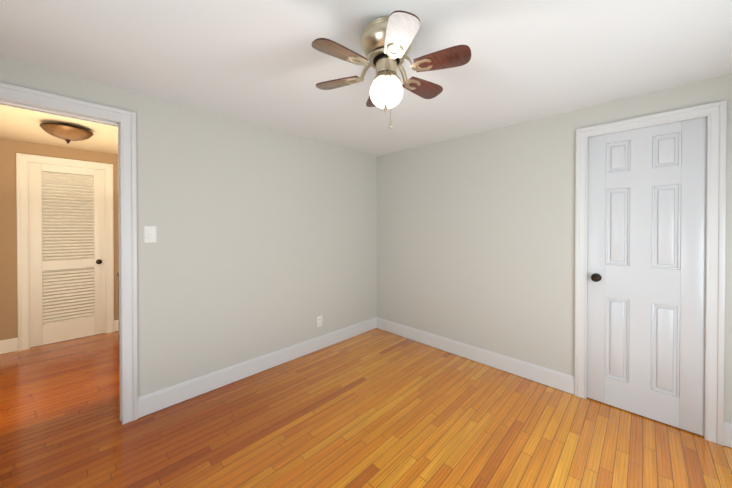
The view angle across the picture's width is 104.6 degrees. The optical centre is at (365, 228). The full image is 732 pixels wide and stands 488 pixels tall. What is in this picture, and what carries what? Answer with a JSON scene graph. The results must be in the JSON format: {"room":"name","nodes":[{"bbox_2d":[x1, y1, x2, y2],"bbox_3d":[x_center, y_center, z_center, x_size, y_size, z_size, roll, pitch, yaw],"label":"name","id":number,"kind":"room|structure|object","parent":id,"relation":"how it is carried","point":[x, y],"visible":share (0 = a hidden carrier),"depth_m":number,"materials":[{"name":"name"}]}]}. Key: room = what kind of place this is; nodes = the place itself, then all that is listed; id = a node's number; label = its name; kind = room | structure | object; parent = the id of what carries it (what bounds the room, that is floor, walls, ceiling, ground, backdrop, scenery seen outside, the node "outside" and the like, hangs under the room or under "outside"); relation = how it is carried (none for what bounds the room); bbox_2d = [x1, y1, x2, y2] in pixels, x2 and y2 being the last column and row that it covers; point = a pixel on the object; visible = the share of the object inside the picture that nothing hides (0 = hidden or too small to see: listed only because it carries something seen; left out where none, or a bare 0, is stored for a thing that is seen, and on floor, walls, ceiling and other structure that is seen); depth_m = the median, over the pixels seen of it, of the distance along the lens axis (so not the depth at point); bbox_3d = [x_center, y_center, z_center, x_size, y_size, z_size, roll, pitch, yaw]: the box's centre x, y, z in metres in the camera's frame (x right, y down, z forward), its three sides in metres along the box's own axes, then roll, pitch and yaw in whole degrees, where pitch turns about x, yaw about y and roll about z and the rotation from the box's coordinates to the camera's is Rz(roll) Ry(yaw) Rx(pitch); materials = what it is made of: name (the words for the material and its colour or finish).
{"room":"empty bedroom","nodes":[
{"label":"empty bedroom","id":0,"kind":"room"},
{"bbox_2d":[0,138,118,340],"bbox_3d":[-3.064,0.176,3.782,0.100,2.250,2.600,0,1,44],"label":"wall","id":1,"kind":"structure","parent":0,"point":[9,149],"depth_m":3.01,"materials":[{"name":"paint"}]},
{"bbox_2d":[16,153,113,350],"bbox_3d":[-3.491,0.246,3.333,0.122,2.116,0.772,0,1,44],"label":"door frame","id":2,"kind":"structure","parent":1,"relation":"attached to","point":[22,200],"depth_m":3.08,"materials":[{"name":"paint"}]},
{"bbox_2d":[28,162,104,346],"bbox_3d":[-3.461,0.284,3.295,0.099,2.026,0.631,0,1,44],"label":"louvered door","id":3,"kind":"structure","parent":1,"relation":"in","point":[67,252],"depth_m":3.30,"materials":[{"name":"paint"}]},
{"bbox_2d":[114,320,118,331],"bbox_3d":[-2.685,1.226,4.094,0.015,0.138,1.434,0,1,44],"label":"baseboard","id":4,"kind":"structure","parent":1,"relation":"attached to","point":[116,322],"depth_m":3.59,"materials":[{"name":"paint"}]},
{"bbox_2d":[0,58,376,396],"bbox_3d":[-1.111,0.185,2.531,0.120,2.250,3.690,0,1,44],"label":"wall","id":5,"kind":"structure","parent":0,"point":[265,243],"depth_m":2.42,"materials":[{"name":"paint"}]},
{"bbox_2d":[0,82,137,424],"bbox_3d":[-1.960,0.261,1.667,0.162,2.111,0.938,0,1,44],"label":"door frame","id":6,"kind":"structure","parent":5,"relation":"attached to","point":[124,121],"depth_m":1.91,"materials":[{"name":"paint"}]},
{"bbox_2d":[144,226,156,242],"bbox_3d":[-1.530,0.039,2.009,0.012,0.116,0.070,0,1,44],"label":"switch plate","id":7,"kind":"object","parent":5,"relation":"attached to","point":[150,234],"visible":1,"depth_m":2.00,"materials":[{"name":"white plastic"}]},
{"bbox_2d":[138,317,377,417],"bbox_3d":[-0.719,1.235,2.842,0.015,0.138,2.468,0,1,44],"label":"baseboard","id":8,"kind":"structure","parent":5,"relation":"attached to","point":[153,402],"depth_m":2.45,"materials":[{"name":"paint"}]},
{"bbox_2d":[317,315,321,326],"bbox_3d":[-0.501,1.001,3.067,0.009,0.116,0.070,0,1,44],"label":"electrical outlet plate","id":9,"kind":"object","parent":5,"relation":"attached to","point":[319,321],"visible":1,"depth_m":3.06,"materials":[{"name":"white plastic"}]},
{"bbox_2d":[0,328,731,487],"bbox_3d":[-0.697,1.363,2.134,5.800,0.100,3.690,0,1,44],"label":"floor","id":10,"kind":"structure","parent":0,"point":[376,408],"depth_m":1.84,"materials":[{"name":"brown wood"}]},
{"bbox_2d":[117,273,118,308],"bbox_3d":[-1.910,0.832,3.178,0.100,0.947,1.321,0,1,44],"label":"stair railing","id":11,"kind":"object","parent":10,"relation":"on","point":[118,290],"visible":0.06,"depth_m":2.73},
{"bbox_2d":[0,0,731,156],"bbox_3d":[-0.697,-0.977,2.117,5.800,0.080,3.690,0,1,44],"label":"ceiling","id":12,"kind":"structure","parent":0,"point":[264,63],"depth_m":1.54,"materials":[{"name":"paint"}]},
{"bbox_2d":[39,123,93,143],"bbox_3d":[-2.728,-0.860,2.590,0.341,0.160,0.341,0,1,44],"label":"hall light","id":13,"kind":"object","parent":12,"relation":"attached to","point":[67,133],"visible":1,"depth_m":2.51,"materials":[{"name":"beige glass"}]},
{"bbox_2d":[312,10,470,128],"bbox_3d":[0.095,-0.686,1.323,0.706,0.491,0.739,0,1,44],"label":"fan","id":14,"kind":"object","parent":12,"relation":"hanging from","point":[386,42],"visible":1,"depth_m":1.24,"materials":[{"name":"brown wood"}]},
{"bbox_2d":[377,73,731,423],"bbox_3d":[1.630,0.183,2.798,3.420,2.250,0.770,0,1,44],"label":"wall","id":15,"kind":"structure","parent":0,"point":[475,239],"depth_m":2.63,"materials":[{"name":"paint"}]},
{"bbox_2d":[378,318,573,394],"bbox_3d":[0.902,1.234,2.969,2.092,0.138,0.015,0,1,44],"label":"baseboard","id":16,"kind":"structure","parent":15,"relation":"attached to","point":[555,379],"depth_m":2.70,"materials":[{"name":"paint"}]},
{"bbox_2d":[587,117,706,435],"bbox_3d":[1.913,0.301,1.965,0.612,2.010,0.101,0,1,44],"label":"closet door","id":17,"kind":"structure","parent":15,"relation":"in","point":[646,262],"depth_m":1.95,"materials":[{"name":"paint"}]},
{"bbox_2d":[574,100,726,445],"bbox_3d":[1.952,0.269,2.013,0.736,2.090,0.142,0,1,44],"label":"trim","id":18,"kind":"structure","parent":15,"relation":"attached to","point":[715,113],"depth_m":1.75,"materials":[{"name":"paint"}]},
{"bbox_2d":[724,422,731,447],"bbox_3d":[2.321,1.244,1.577,0.412,0.138,0.015,0,1,44],"label":"baseboard","id":19,"kind":"structure","parent":15,"relation":"attached to","point":[727,426],"depth_m":1.71,"materials":[{"name":"paint"}]}
]}

